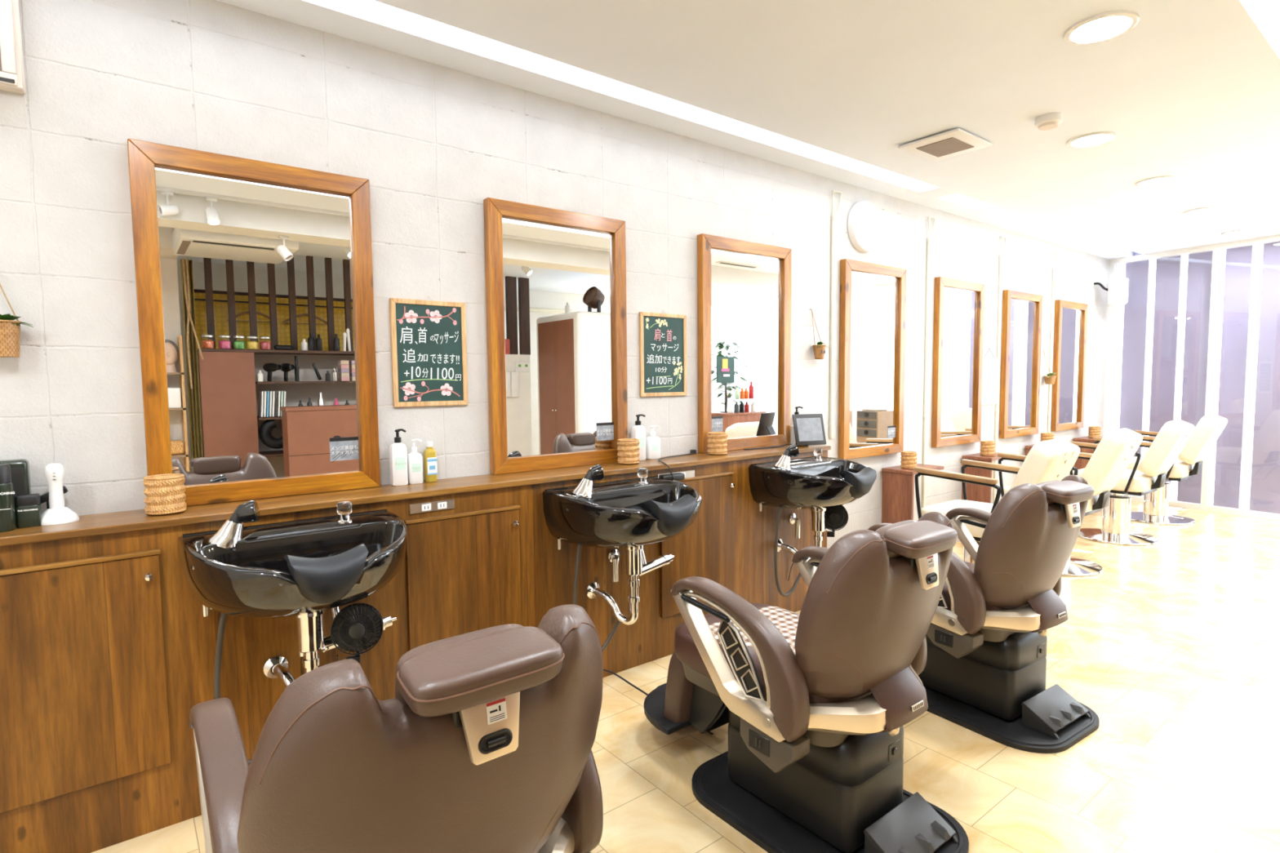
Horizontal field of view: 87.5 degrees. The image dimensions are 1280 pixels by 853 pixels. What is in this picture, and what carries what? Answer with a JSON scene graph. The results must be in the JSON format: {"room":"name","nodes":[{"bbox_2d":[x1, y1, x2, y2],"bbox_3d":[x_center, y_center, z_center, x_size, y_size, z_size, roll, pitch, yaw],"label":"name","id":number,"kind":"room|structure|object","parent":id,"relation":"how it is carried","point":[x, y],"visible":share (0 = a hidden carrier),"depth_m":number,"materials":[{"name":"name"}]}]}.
{"room":"salon","nodes":[
{"label":"salon","id":0,"kind":"room"},
{"bbox_2d":[0,0,1109,548],"bbox_3d":[1.117,-0.367,4.294,10.471,2.790,0.120,-4,5,-38],"label":"wall","id":1,"kind":"structure","parent":0,"point":[432,142],"depth_m":2.59,"materials":[{"name":"tile"}]},
{"bbox_2d":[0,0,25,93],"bbox_3d":[-1.885,-1.142,1.777,0.348,0.400,0.058,-4,5,-38],"label":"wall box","id":2,"kind":"object","parent":1,"relation":"attached to","point":[11,60],"visible":1,"depth_m":1.86,"materials":[{"name":"white paint"}]},
{"bbox_2d":[0,283,33,357],"bbox_3d":[-1.787,-0.340,1.874,0.108,0.288,0.088,-1,4,0],"label":"hanging plant","id":3,"kind":"object","parent":1,"relation":"hanging from","point":[10,334],"visible":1,"depth_m":1.87,"materials":[{"name":"wicker"}]},
{"bbox_2d":[0,320,22,357],"bbox_3d":[-1.796,-0.247,1.881,0.090,0.102,0.087,-4,5,-38],"label":"basket","id":4,"kind":"object","parent":3,"relation":"on","point":[10,334],"depth_m":1.87,"materials":[{"name":"wicker"}]},
{"bbox_2d":[127,137,380,506],"bbox_3d":[-1.286,-0.325,2.307,0.710,1.144,0.043,-4,5,-38],"label":"wall mirror","id":5,"kind":"object","parent":1,"relation":"attached to","point":[255,296],"visible":1,"depth_m":2.28,"materials":[{"name":"brown wood"}]},
{"bbox_2d":[389,295,467,407],"bbox_3d":[-0.840,-0.302,2.677,0.304,0.439,0.014,-4,5,-38],"label":"chalkboard","id":6,"kind":"object","parent":1,"relation":"attached to","point":[428,346],"visible":1,"depth_m":2.67,"materials":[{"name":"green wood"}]},
{"bbox_2d":[483,197,627,475],"bbox_3d":[-0.356,-0.389,3.032,0.711,1.154,0.043,-4,5,-38],"label":"wall mirror","id":7,"kind":"object","parent":1,"relation":"attached to","point":[556,278],"visible":0.99,"depth_m":3.01,"materials":[{"name":"brown wood"}]},
{"bbox_2d":[639,310,686,396],"bbox_3d":[0.121,-0.376,3.426,0.306,0.440,0.014,-4,5,-38],"label":"chalkboard","id":8,"kind":"object","parent":1,"relation":"attached to","point":[662,336],"visible":1,"depth_m":3.42,"materials":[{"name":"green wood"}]},
{"bbox_2d":[697,233,791,453],"bbox_3d":[0.604,-0.453,3.780,0.720,1.160,0.043,-4,5,-38],"label":"wall mirror","id":9,"kind":"object","parent":1,"relation":"attached to","point":[744,287],"visible":0.98,"depth_m":3.77,"materials":[{"name":"brown wood"}]},
{"bbox_2d":[809,307,827,359],"bbox_3d":[1.113,-0.575,4.144,0.096,0.315,0.085,-4,5,-38],"label":"hanging plant","id":10,"kind":"object","parent":1,"relation":"hanging from","point":[819,349],"visible":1,"depth_m":4.13,"materials":[{"name":"wicker"}]},
{"bbox_2d":[812,344,826,359],"bbox_3d":[1.113,-0.462,4.150,0.086,0.088,0.082,-4,5,-38],"label":"basket","id":11,"kind":"object","parent":10,"relation":"on","point":[819,349],"depth_m":4.12,"materials":[{"name":"wicker"}]},
{"bbox_2d":[829,190,841,438],"bbox_3d":[1.251,-0.709,4.288,0.096,1.570,0.020,-4,5,-38],"label":"cable conduit","id":12,"kind":"object","parent":1,"relation":"attached to","point":[833,218],"visible":1,"depth_m":4.27,"materials":[{"name":"plastic"}]},
{"bbox_2d":[847,200,881,252],"bbox_3d":[1.489,-1.322,4.422,0.330,0.330,0.040,-4,5,-38],"label":"wall clock","id":13,"kind":"object","parent":1,"relation":"attached to","point":[864,224],"visible":1,"depth_m":4.39,"materials":[{"name":"white plastic"}]},
{"bbox_2d":[838,258,906,459],"bbox_3d":[1.591,-0.446,4.554,0.716,1.295,0.043,-4,5,-38],"label":"wall mirror","id":14,"kind":"object","parent":1,"relation":"attached to","point":[873,296],"visible":1,"depth_m":4.54,"materials":[{"name":"mirror"}]},
{"bbox_2d":[921,216,935,507],"bbox_3d":[2.165,-0.330,5.027,0.096,2.445,0.020,-4,5,-38],"label":"cable conduit","id":15,"kind":"object","parent":1,"relation":"attached to","point":[929,239],"visible":0.98,"depth_m":4.99,"materials":[{"name":"plastic"}]},
{"bbox_2d":[931,276,984,447],"bbox_3d":[2.515,-0.499,5.275,0.708,1.284,0.043,-4,5,-38],"label":"wall mirror","id":16,"kind":"object","parent":1,"relation":"attached to","point":[959,304],"visible":0.97,"depth_m":5.26,"materials":[{"name":"mirror"}]},
{"bbox_2d":[982,348,997,404],"bbox_3d":[2.939,-0.423,5.632,0.260,0.471,0.014,-4,5,-38],"label":"hanging sign","id":17,"kind":"object","parent":1,"relation":"attached to","point":[989,365],"visible":0.95,"depth_m":5.64,"materials":[{"name":"white plastic"}]},
{"bbox_2d":[992,236,1006,503],"bbox_3d":[3.087,-0.389,5.746,0.096,2.445,0.020,-4,5,-38],"label":"cable conduit","id":18,"kind":"object","parent":1,"relation":"attached to","point":[1001,256],"visible":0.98,"depth_m":5.71,"materials":[{"name":"plastic"}]},
{"bbox_2d":[999,289,1042,438],"bbox_3d":[3.406,-0.550,5.970,0.707,1.273,0.043,-4,5,-38],"label":"wall mirror","id":19,"kind":"object","parent":1,"relation":"attached to","point":[1022,312],"visible":1,"depth_m":5.96,"materials":[{"name":"mirror"}]},
{"bbox_2d":[1042,347,1057,384],"bbox_3d":[3.858,-0.570,6.279,0.171,0.344,0.114,-4,5,-38],"label":"hanging plant","id":20,"kind":"object","parent":1,"relation":"hanging from","point":[1050,379],"visible":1,"depth_m":6.26,"materials":[{"name":"green plant"}]},
{"bbox_2d":[1044,375,1056,384],"bbox_3d":[3.855,-0.438,6.288,0.108,0.079,0.104,-4,5,-38],"label":"basket","id":21,"kind":"object","parent":20,"relation":"on","point":[1049,380],"depth_m":6.26,"materials":[{"name":"wicker"}]},
{"bbox_2d":[1047,251,1058,432],"bbox_3d":[3.953,-0.444,6.421,0.096,2.445,0.020,-4,5,-38],"label":"cable conduit","id":22,"kind":"object","parent":1,"relation":"attached to","point":[1054,268],"visible":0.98,"depth_m":6.37,"materials":[{"name":"plastic"}]},
{"bbox_2d":[1050,299,1088,431],"bbox_3d":[4.273,-0.599,6.647,0.704,1.261,0.043,-4,5,-38],"label":"wall mirror","id":23,"kind":"object","parent":1,"relation":"attached to","point":[1070,317],"visible":1,"depth_m":6.64,"materials":[{"name":"mirror"}]},
{"bbox_2d":[1093,277,1128,306],"bbox_3d":[4.905,-1.396,6.978,0.294,0.260,0.240,2,5,32],"label":"wall speaker","id":24,"kind":"object","parent":1,"relation":"attached to","point":[1117,289],"visible":1,"depth_m":6.85,"materials":[{"name":"white plastic"}]},
{"bbox_2d":[1102,234,1279,520],"bbox_3d":[6.513,-0.358,4.855,0.080,2.590,5.717,-3,5,-29],"label":"window","id":25,"kind":"structure","parent":1,"relation":"in","point":[1217,249],"depth_m":6.55,"materials":[{"name":"white plastic"}]},
{"bbox_2d":[1119,251,1150,457],"bbox_3d":[5.350,-0.512,7.254,0.030,2.790,0.219,-3,5,-29],"label":"window pane","id":26,"kind":"object","parent":25,"relation":"attached to","point":[1138,273],"visible":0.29,"depth_m":7.21,"materials":[{"name":"glass"}]},
{"bbox_2d":[1148,255,1182,500],"bbox_3d":[5.487,-0.496,7.006,0.030,2.790,0.215,-3,5,-29],"label":"window pane","id":27,"kind":"object","parent":25,"relation":"attached to","point":[1168,269],"visible":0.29,"depth_m":6.97,"materials":[{"name":"glass"}]},
{"bbox_2d":[1177,250,1213,503],"bbox_3d":[5.620,-0.481,6.765,0.030,2.790,0.206,-3,5,-29],"label":"window pane","id":28,"kind":"object","parent":25,"relation":"attached to","point":[1199,264],"visible":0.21,"depth_m":6.74,"materials":[{"name":"glass"}]},
{"bbox_2d":[1213,244,1253,508],"bbox_3d":[5.766,-0.464,6.502,0.030,2.790,0.200,-3,5,-29],"label":"window pane","id":29,"kind":"object","parent":25,"relation":"attached to","point":[1238,260],"visible":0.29,"depth_m":6.49,"materials":[{"name":"glass"}]},
{"bbox_2d":[1248,241,1279,514],"bbox_3d":[5.916,-0.447,6.231,0.030,2.790,0.258,-3,5,-29],"label":"window pane","id":30,"kind":"object","parent":25,"relation":"attached to","point":[1264,494],"visible":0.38,"depth_m":6.26,"materials":[{"name":"glass"}]},
{"bbox_2d":[91,500,1279,852],"bbox_3d":[2.986,1.208,2.189,10.471,0.100,5.645,-4,5,-38],"label":"floor","id":31,"kind":"structure","parent":0,"point":[1174,647],"depth_m":2.44,"materials":[{"name":"tile"}]},
{"bbox_2d":[0,512,301,852],"bbox_3d":[-1.989,0.783,1.677,2.029,0.916,0.269,-4,5,-38],"label":"base cabinet","id":32,"kind":"object","parent":31,"relation":"on","point":[108,650],"visible":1,"depth_m":1.91,"materials":[{"name":"brown wood"}]},
{"bbox_2d":[0,444,831,546],"bbox_3d":[-0.876,0.242,2.531,4.885,0.024,0.250,-4,5,-38],"label":"countertop","id":33,"kind":"structure","parent":32,"relation":"on","point":[91,525],"depth_m":2.34,"materials":[{"name":"brown wood"}]},
{"bbox_2d":[0,463,16,532],"bbox_3d":[-1.749,0.195,1.827,0.067,0.182,0.063,-4,5,-38],"label":"bottle","id":34,"kind":"object","parent":33,"relation":"on","point":[7,514],"visible":1,"depth_m":1.82,"materials":[{"name":"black plastic"}]},
{"bbox_2d":[0,458,31,524],"bbox_3d":[-1.811,0.189,1.899,0.120,0.185,0.061,-4,5,-38],"label":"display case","id":35,"kind":"object","parent":33,"relation":"on","point":[20,468],"visible":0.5,"depth_m":1.90,"materials":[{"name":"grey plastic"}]},
{"bbox_2d":[14,493,41,528],"bbox_3d":[-1.725,0.237,1.887,0.052,0.089,0.036,-4,5,-38],"label":"jar","id":36,"kind":"object","parent":33,"relation":"on","point":[28,507],"visible":1,"depth_m":1.87,"materials":[{"name":"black plastic"}]},
{"bbox_2d":[40,485,67,509],"bbox_3d":[-1.729,0.227,1.966,0.073,0.099,0.022,-4,5,-38],"label":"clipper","id":37,"kind":"object","parent":33,"relation":"on","point":[45,497],"visible":0.34,"depth_m":1.95,"materials":[{"name":"black plastic"}]},
{"bbox_2d":[40,462,79,525],"bbox_3d":[-1.691,0.192,1.937,0.095,0.172,0.095,-4,5,-38],"label":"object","id":38,"kind":"object","parent":33,"relation":"on","point":[57,513],"visible":0.98,"depth_m":1.92,"materials":[{"name":"white plastic"}]},
{"bbox_2d":[142,473,186,515],"bbox_3d":[-1.465,0.208,2.063,0.106,0.113,0.106,-4,5,-38],"label":"basket","id":39,"kind":"object","parent":33,"relation":"on","point":[165,494],"visible":1,"depth_m":2.02,"materials":[{"name":"wicker"}]},
{"bbox_2d":[177,499,407,765],"bbox_3d":[-0.980,0.624,2.015,0.624,0.816,0.515,-4,5,-38],"label":"sink","id":40,"kind":"object","parent":33,"relation":"in","point":[304,569],"visible":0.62,"depth_m":1.95,"materials":[{"name":"black ceramic"}]},
{"bbox_2d":[177,511,407,618],"bbox_3d":[-0.988,0.440,2.011,0.624,0.228,0.490,-4,5,-38],"label":"basin","id":41,"kind":"object","parent":40,"relation":"in","point":[255,572],"depth_m":1.92,"materials":[{"name":"black ceramic"}]},
{"bbox_2d":[284,543,368,604],"bbox_3d":[-0.857,0.413,1.841,0.196,0.152,0.110,-4,5,-38],"label":"cushion","id":42,"kind":"object","parent":40,"relation":"on","point":[343,576],"depth_m":1.81,"materials":[{"name":"rubber"}]},
{"bbox_2d":[330,603,383,663],"bbox_3d":[-0.876,0.645,2.075,0.150,0.191,0.071,-2,4,-20],"label":"fan","id":43,"kind":"object","parent":40,"relation":"hanging from","point":[357,627],"visible":0.99,"depth_m":2.06,"materials":[{"name":"plastic"}]},
{"bbox_2d":[389,428,408,486],"bbox_3d":[-0.927,0.118,2.569,0.058,0.218,0.055,-4,5,-38],"label":"pump bottle","id":44,"kind":"object","parent":33,"relation":"on","point":[397,451],"visible":1,"depth_m":2.56,"materials":[{"name":"white plastic"}]},
{"bbox_2d":[407,439,422,484],"bbox_3d":[-0.880,0.136,2.613,0.054,0.175,0.054,-4,5,-38],"label":"pump bottle","id":45,"kind":"object","parent":33,"relation":"on","point":[415,464],"visible":0.98,"depth_m":2.60,"materials":[{"name":"white plastic"}]},
{"bbox_2d":[423,441,437,482],"bbox_3d":[-0.835,0.140,2.661,0.045,0.160,0.042,-4,5,-38],"label":"lotion bottle","id":46,"kind":"object","parent":33,"relation":"on","point":[430,472],"visible":1,"depth_m":2.65,"materials":[{"name":"yellow plastic"}]},
{"bbox_2d":[542,464,702,651],"bbox_3d":[0.003,0.561,2.781,0.624,0.816,0.515,-4,5,-38],"label":"sink","id":47,"kind":"object","parent":33,"relation":"in","point":[631,515],"visible":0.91,"depth_m":2.72,"materials":[{"name":"black ceramic"}]},
{"bbox_2d":[542,476,702,548],"bbox_3d":[-0.006,0.378,2.777,0.624,0.228,0.490,-4,5,-38],"label":"basin","id":48,"kind":"object","parent":47,"relation":"in","point":[628,513],"depth_m":2.65,"materials":[{"name":"black ceramic"}]},
{"bbox_2d":[644,494,696,535],"bbox_3d":[0.125,0.351,2.607,0.196,0.152,0.110,-4,5,-38],"label":"cushion","id":49,"kind":"object","parent":47,"relation":"on","point":[672,518],"depth_m":2.57,"materials":[{"name":"rubber"}]},
{"bbox_2d":[617,438,639,464],"bbox_3d":[-0.055,0.117,3.182,0.106,0.113,0.106,-4,5,-38],"label":"cup","id":50,"kind":"object","parent":33,"relation":"on","point":[628,449],"visible":1,"depth_m":3.14,"materials":[{"name":"wicker"}]},
{"bbox_2d":[631,413,645,460],"bbox_3d":[-0.006,0.053,3.301,0.066,0.228,0.057,-4,5,-38],"label":"pump bottle","id":51,"kind":"object","parent":33,"relation":"on","point":[637,431],"visible":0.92,"depth_m":3.29,"materials":[{"name":"white plastic"}]},
{"bbox_2d":[645,425,660,459],"bbox_3d":[0.065,0.079,3.358,0.075,0.168,0.057,-4,5,-38],"label":"pump bottle","id":52,"kind":"object","parent":33,"relation":"on","point":[652,442],"visible":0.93,"depth_m":3.34,"materials":[{"name":"white plastic"}]},
{"bbox_2d":[707,431,727,454],"bbox_3d":[0.410,0.088,3.539,0.106,0.113,0.106,-4,5,-38],"label":"cup","id":53,"kind":"object","parent":33,"relation":"on","point":[717,441],"visible":1,"depth_m":3.50,"materials":[{"name":"wicker"}]},
{"bbox_2d":[790,425,795,444],"bbox_3d":[0.923,0.051,4.031,0.030,0.114,0.075,-4,5,-38],"label":"carton","id":54,"kind":"object","parent":33,"relation":"on","point":[793,441],"visible":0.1,"depth_m":4.01,"materials":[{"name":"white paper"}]},
{"bbox_2d":[791,413,826,445],"bbox_3d":[0.978,0.021,3.925,0.205,0.189,0.108,-2,4,-20],"label":"tablet","id":55,"kind":"object","parent":33,"relation":"on","point":[809,428],"visible":0.93,"depth_m":3.89,"materials":[{"name":"grey plastic"}]},
{"bbox_2d":[748,444,876,596],"bbox_3d":[0.982,0.499,3.544,0.624,0.816,0.515,-4,5,-38],"label":"sink","id":56,"kind":"object","parent":33,"relation":"in","point":[817,483],"visible":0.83,"depth_m":3.46,"materials":[{"name":"black ceramic"}]},
{"bbox_2d":[748,456,866,509],"bbox_3d":[0.973,0.316,3.541,0.624,0.228,0.490,-4,5,-38],"label":"basin","id":57,"kind":"object","parent":56,"relation":"in","point":[813,482],"depth_m":3.41,"materials":[{"name":"black ceramic"}]},
{"bbox_2d":[825,505,848,537],"bbox_3d":[1.056,0.508,3.644,0.151,0.189,0.066,1,4,16],"label":"fan","id":58,"kind":"object","parent":56,"relation":"hanging from","point":[836,517],"visible":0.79,"depth_m":3.63,"materials":[{"name":"plastic"}]},
{"bbox_2d":[838,466,876,498],"bbox_3d":[1.104,0.289,3.370,0.196,0.152,0.110,-4,5,-38],"label":"cushion","id":59,"kind":"object","parent":56,"relation":"on","point":[859,484],"depth_m":3.33,"materials":[{"name":"rubber"}]},
{"bbox_2d":[189,604,603,852],"bbox_3d":[-0.528,0.769,1.399,0.650,0.952,1.115,-4,5,-38],"label":"barber chair","id":60,"kind":"object","parent":31,"relation":"on","point":[484,743],"visible":1,"depth_m":0.97,"materials":[{"name":"brown leather"}]},
{"bbox_2d":[489,705,505,722],"bbox_3d":[-0.211,0.423,0.987,0.024,0.019,0.003,-4,5,-38],"label":"print","id":61,"kind":"object","parent":60,"relation":"on","point":[497,713],"depth_m":0.99,"materials":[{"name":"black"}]},
{"bbox_2d":[293,475,608,700],"bbox_3d":[-0.698,0.701,2.685,1.249,0.916,0.269,-4,5,-38],"label":"base cabinet","id":62,"kind":"object","parent":31,"relation":"on","point":[491,559],"visible":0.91,"depth_m":2.58,"materials":[{"name":"brown wood"}]},
{"bbox_2d":[409,499,454,514],"bbox_3d":[-0.769,0.297,2.481,0.169,0.035,0.010,-4,5,-38],"label":"power outlet","id":63,"kind":"object","parent":62,"relation":"attached to","point":[449,504],"visible":1,"depth_m":2.48,"materials":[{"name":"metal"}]},
{"bbox_2d":[603,669,713,735],"bbox_3d":[-0.114,1.104,2.751,0.864,0.090,0.317,0,4,12],"label":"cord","id":64,"kind":"object","parent":31,"relation":"on","point":[606,670],"visible":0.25,"depth_m":2.87,"materials":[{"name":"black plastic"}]},
{"bbox_2d":[605,450,827,675],"bbox_3d":[0.427,0.629,3.562,1.604,0.916,0.269,-4,5,-38],"label":"base cabinet","id":65,"kind":"object","parent":31,"relation":"on","point":[729,543],"visible":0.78,"depth_m":3.38,"materials":[{"name":"brown wood"}]},
{"bbox_2d":[657,470,694,477],"bbox_3d":[0.178,0.237,3.220,0.232,0.035,0.010,-4,5,-38],"label":"power outlet","id":66,"kind":"object","parent":65,"relation":"attached to","point":[689,473],"visible":0.42,"depth_m":3.26,"materials":[{"name":"plastic"}]},
{"bbox_2d":[658,472,684,480],"bbox_3d":[0.151,0.242,3.167,0.135,0.032,0.040,-4,5,-38],"label":"power adapter","id":67,"kind":"object","parent":66,"relation":"attached to","point":[678,476],"visible":0.69,"depth_m":3.16,"materials":[{"name":"black plastic"}]},
{"bbox_2d":[644,511,968,852],"bbox_3d":[0.451,0.707,2.174,0.650,0.952,1.115,-4,5,-38],"label":"barber chair","id":68,"kind":"object","parent":31,"relation":"on","point":[813,762],"visible":1,"depth_m":1.85,"materials":[{"name":"leather"}]},
{"bbox_2d":[716,620,764,701],"bbox_3d":[0.285,0.658,1.902,0.018,0.207,0.182,-4,5,-38],"label":"vent","id":69,"kind":"object","parent":68,"relation":"attached to","point":[741,663],"depth_m":1.91,"materials":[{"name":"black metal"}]},
{"bbox_2d":[709,605,799,660],"bbox_3d":[0.473,0.674,2.142,0.400,0.020,0.440,-4,5,-38],"label":"cloth","id":70,"kind":"object","parent":68,"relation":"on","point":[786,621],"visible":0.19,"depth_m":2.24,"materials":[{"name":"fabric"}]},
{"bbox_2d":[888,739,900,761],"bbox_3d":[0.733,0.935,1.931,0.060,0.050,0.006,-4,5,-38],"label":"switch plate","id":71,"kind":"object","parent":68,"relation":"attached to","point":[894,745],"depth_m":1.93,"materials":[{"name":"grey plastic"}]},
{"bbox_2d":[881,463,943,524],"bbox_3d":[1.935,0.639,4.753,0.417,0.704,0.235,-4,5,-38],"label":"table","id":72,"kind":"object","parent":31,"relation":"on","point":[898,482],"visible":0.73,"depth_m":4.63,"materials":[{"name":"red wood"}]},
{"bbox_2d":[900,451,916,468],"bbox_3d":[1.875,0.233,4.664,0.106,0.113,0.106,-4,5,-38],"label":"cup","id":73,"kind":"object","parent":72,"relation":"on","point":[908,459],"visible":0.97,"depth_m":4.62,"materials":[{"name":"wicker"}]},
{"bbox_2d":[867,475,1099,753],"bbox_3d":[1.310,0.649,2.889,0.650,0.952,1.115,-3,5,-34],"label":"barber chair","id":74,"kind":"object","parent":31,"relation":"on","point":[984,673],"visible":0.8,"depth_m":2.51,"materials":[{"name":"leather"}]},
{"bbox_2d":[937,592,947,608],"bbox_3d":[1.127,0.599,2.629,0.030,0.207,0.182,-4,5,-38],"label":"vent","id":75,"kind":"object","parent":74,"relation":"attached to","point":[942,603],"depth_m":2.57,"materials":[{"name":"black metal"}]},
{"bbox_2d":[1037,643,1044,657],"bbox_3d":[1.574,0.879,2.627,0.060,0.050,0.006,-3,5,-34],"label":"switch plate","id":76,"kind":"object","parent":74,"relation":"attached to","point":[1041,646],"depth_m":2.62,"materials":[{"name":"grey plastic"}]},
{"bbox_2d":[961,452,1016,503],"bbox_3d":[2.843,0.581,5.461,0.432,0.704,0.235,-4,5,-38],"label":"table","id":77,"kind":"object","parent":31,"relation":"on","point":[975,492],"visible":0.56,"depth_m":5.32,"materials":[{"name":"red wood"}]},
{"bbox_2d":[979,440,995,455],"bbox_3d":[2.797,0.174,5.383,0.106,0.113,0.106,-4,5,-38],"label":"cup","id":78,"kind":"object","parent":77,"relation":"on","point":[987,447],"visible":1,"depth_m":5.34,"materials":[{"name":"wicker"}]},
{"bbox_2d":[913,439,1079,563],"bbox_3d":[2.057,0.549,4.001,0.618,0.985,0.907,-4,5,-38],"label":"salon chair","id":79,"kind":"object","parent":31,"relation":"on","point":[1047,460],"visible":0.46,"depth_m":3.71,"materials":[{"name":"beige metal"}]},
{"bbox_2d":[1024,444,1035,455],"bbox_3d":[3.764,0.522,6.180,0.432,0.704,0.235,-4,5,-38],"label":"table","id":80,"kind":"object","parent":31,"relation":"on","point":[1028,448],"visible":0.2,"depth_m":6.11,"materials":[{"name":"red wood"}]},
{"bbox_2d":[1040,432,1053,441],"bbox_3d":[3.710,0.116,6.095,0.106,0.113,0.106,-4,5,-38],"label":"cup","id":81,"kind":"object","parent":80,"relation":"on","point":[1044,436],"visible":0.59,"depth_m":6.06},
{"bbox_2d":[997,428,1142,576],"bbox_3d":[2.938,0.491,4.707,0.618,0.985,0.907,-4,5,-38],"label":"salon chair","id":82,"kind":"object","parent":31,"relation":"on","point":[1117,448],"visible":0.49,"depth_m":4.39,"materials":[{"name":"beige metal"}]},
{"bbox_2d":[1072,435,1102,471],"bbox_3d":[4.642,0.467,6.864,0.402,0.704,0.235,-4,5,-38],"label":"table","id":83,"kind":"object","parent":31,"relation":"on","point":[1080,464],"visible":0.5,"depth_m":6.76,"materials":[{"name":"red wood"}]},
{"bbox_2d":[1088,426,1101,438],"bbox_3d":[4.632,0.058,6.814,0.106,0.113,0.106,-4,5,-38],"label":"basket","id":84,"kind":"object","parent":83,"relation":"on","point":[1094,431],"visible":0.97,"depth_m":6.78,"materials":[{"name":"wicker"}]},
{"bbox_2d":[1069,419,1195,546],"bbox_3d":[3.940,0.427,5.501,0.618,0.985,0.907,-4,5,-38],"label":"salon chair","id":85,"kind":"object","parent":31,"relation":"on","point":[1173,436],"visible":0.7,"depth_m":5.28,"materials":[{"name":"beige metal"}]},
{"bbox_2d":[1125,414,1227,525],"bbox_3d":[4.812,0.370,6.200,0.618,0.985,0.907,-4,5,-38],"label":"salon chair","id":86,"kind":"object","parent":31,"relation":"on","point":[1156,504],"visible":0.67,"depth_m":5.97,"materials":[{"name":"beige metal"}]},
{"bbox_2d":[216,0,1279,259],"bbox_3d":[2.863,-1.519,1.925,10.425,0.200,5.845,-4,5,-38],"label":"ceiling","id":87,"kind":"structure","parent":0,"point":[831,89],"depth_m":2.86,"materials":[{"name":"paint"}]},
{"bbox_2d":[897,128,992,161],"bbox_3d":[1.638,-1.509,3.589,0.370,0.026,0.330,-4,5,-38],"label":"ceiling vent","id":88,"kind":"object","parent":87,"relation":"in","point":[957,141],"visible":1,"depth_m":3.56,"materials":[{"name":"white plastic"}]},
{"bbox_2d":[915,137,973,156],"bbox_3d":[1.638,-1.498,3.590,0.230,0.005,0.200,-4,5,-38],"label":"grille","id":89,"kind":"object","parent":88,"relation":"attached to","point":[948,145],"depth_m":3.58,"materials":[{"name":"grey"}]},
{"bbox_2d":[1034,112,1062,130],"bbox_3d":[1.983,-1.476,3.247,0.116,0.050,0.116,-4,5,-38],"label":"smoke detector","id":90,"kind":"object","parent":87,"relation":"attached to","point":[1050,121],"visible":1,"depth_m":3.21,"materials":[{"name":"white plastic"}]},
{"bbox_2d":[1066,131,1117,147],"bbox_3d":[2.397,-1.520,3.550,0.224,0.012,0.224,-4,5,-38],"label":"recessed light","id":91,"kind":"object","parent":87,"relation":"in","point":[1093,139],"visible":1,"depth_m":3.54,"materials":[{"name":"white"}]},
{"bbox_2d":[1071,134,1112,146],"bbox_3d":[2.397,-1.522,3.549,0.183,0.002,0.183,-4,5,-38],"label":"diffuser","id":92,"kind":"object","parent":91,"relation":"attached to","point":[1082,140],"depth_m":3.55,"materials":[{"name":"white"}]},
{"bbox_2d":[1063,9,1139,44],"bbox_3d":[1.662,-1.435,2.412,0.224,0.012,0.224,-4,5,-38],"label":"recessed light","id":93,"kind":"object","parent":87,"relation":"in","point":[1105,26],"visible":1,"depth_m":2.40,"materials":[{"name":"white plastic"}]},
{"bbox_2d":[1070,16,1132,41],"bbox_3d":[1.662,-1.437,2.412,0.183,0.002,0.183,-4,5,-38],"label":"diffuser","id":94,"kind":"object","parent":93,"relation":"attached to","point":[1099,28],"depth_m":2.41,"materials":[{"name":"white"}]},
{"bbox_2d":[1135,175,1179,186],"bbox_3d":[3.340,-1.582,4.317,0.224,0.012,0.224,-4,5,-38],"label":"recessed light","id":95,"kind":"object","parent":87,"relation":"in","point":[1163,180],"visible":1,"depth_m":4.31,"materials":[{"name":"white"}]},
{"bbox_2d":[1139,177,1174,185],"bbox_3d":[3.340,-1.584,4.317,0.183,0.002,0.183,-4,5,-38],"label":"diffuser","id":96,"kind":"object","parent":95,"relation":"attached to","point":[1149,181],"depth_m":4.32,"materials":[{"name":"white"}]},
{"bbox_2d":[1183,206,1222,215],"bbox_3d":[4.296,-1.646,5.106,0.224,0.012,0.224,-4,5,-38],"label":"recessed light","id":97,"kind":"object","parent":87,"relation":"in","point":[1201,211],"visible":1,"depth_m":5.10,"materials":[{"name":"white"}]},
{"bbox_2d":[1187,208,1217,213],"bbox_3d":[4.296,-1.648,5.106,0.183,0.002,0.183,-4,5,-38],"label":"diffuser","id":98,"kind":"object","parent":97,"relation":"attached to","point":[1197,211],"depth_m":5.11,"materials":[{"name":"white"}]},
{"bbox_2d":[1221,229,1255,235],"bbox_3d":[5.271,-1.710,5.893,0.224,0.012,0.224,-4,5,-38],"label":"recessed light","id":99,"kind":"object","parent":87,"relation":"in","point":[1239,232],"visible":1,"depth_m":5.89,"materials":[{"name":"white"}]},
{"bbox_2d":[1225,231,1251,234],"bbox_3d":[5.271,-1.712,5.893,0.183,0.002,0.183,-4,5,-38],"label":"diffuser","id":100,"kind":"object","parent":99,"relation":"attached to","point":[1228,232],"depth_m":5.89,"materials":[{"name":"white"}]},
{"bbox_2d":[1258,0,1279,33],"bbox_3d":[2.282,-1.524,2.305,9.778,0.010,0.222,-4,5,-38],"label":"ceiling light strip","id":101,"kind":"object","parent":87,"relation":"attached to","point":[1272,7],"visible":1,"depth_m":2.46,"materials":[{"name":"white"}]},
{"label":"outside","id":102,"kind":"structure","parent":0,"visible":0},
{"bbox_2d":[1141,480,1250,510],"bbox_3d":[7.636,0.977,5.918,4.000,0.040,8.200,-4,5,-38],"label":"ground","id":103,"kind":"structure","parent":102,"point":[1245,488],"depth_m":8.06,"materials":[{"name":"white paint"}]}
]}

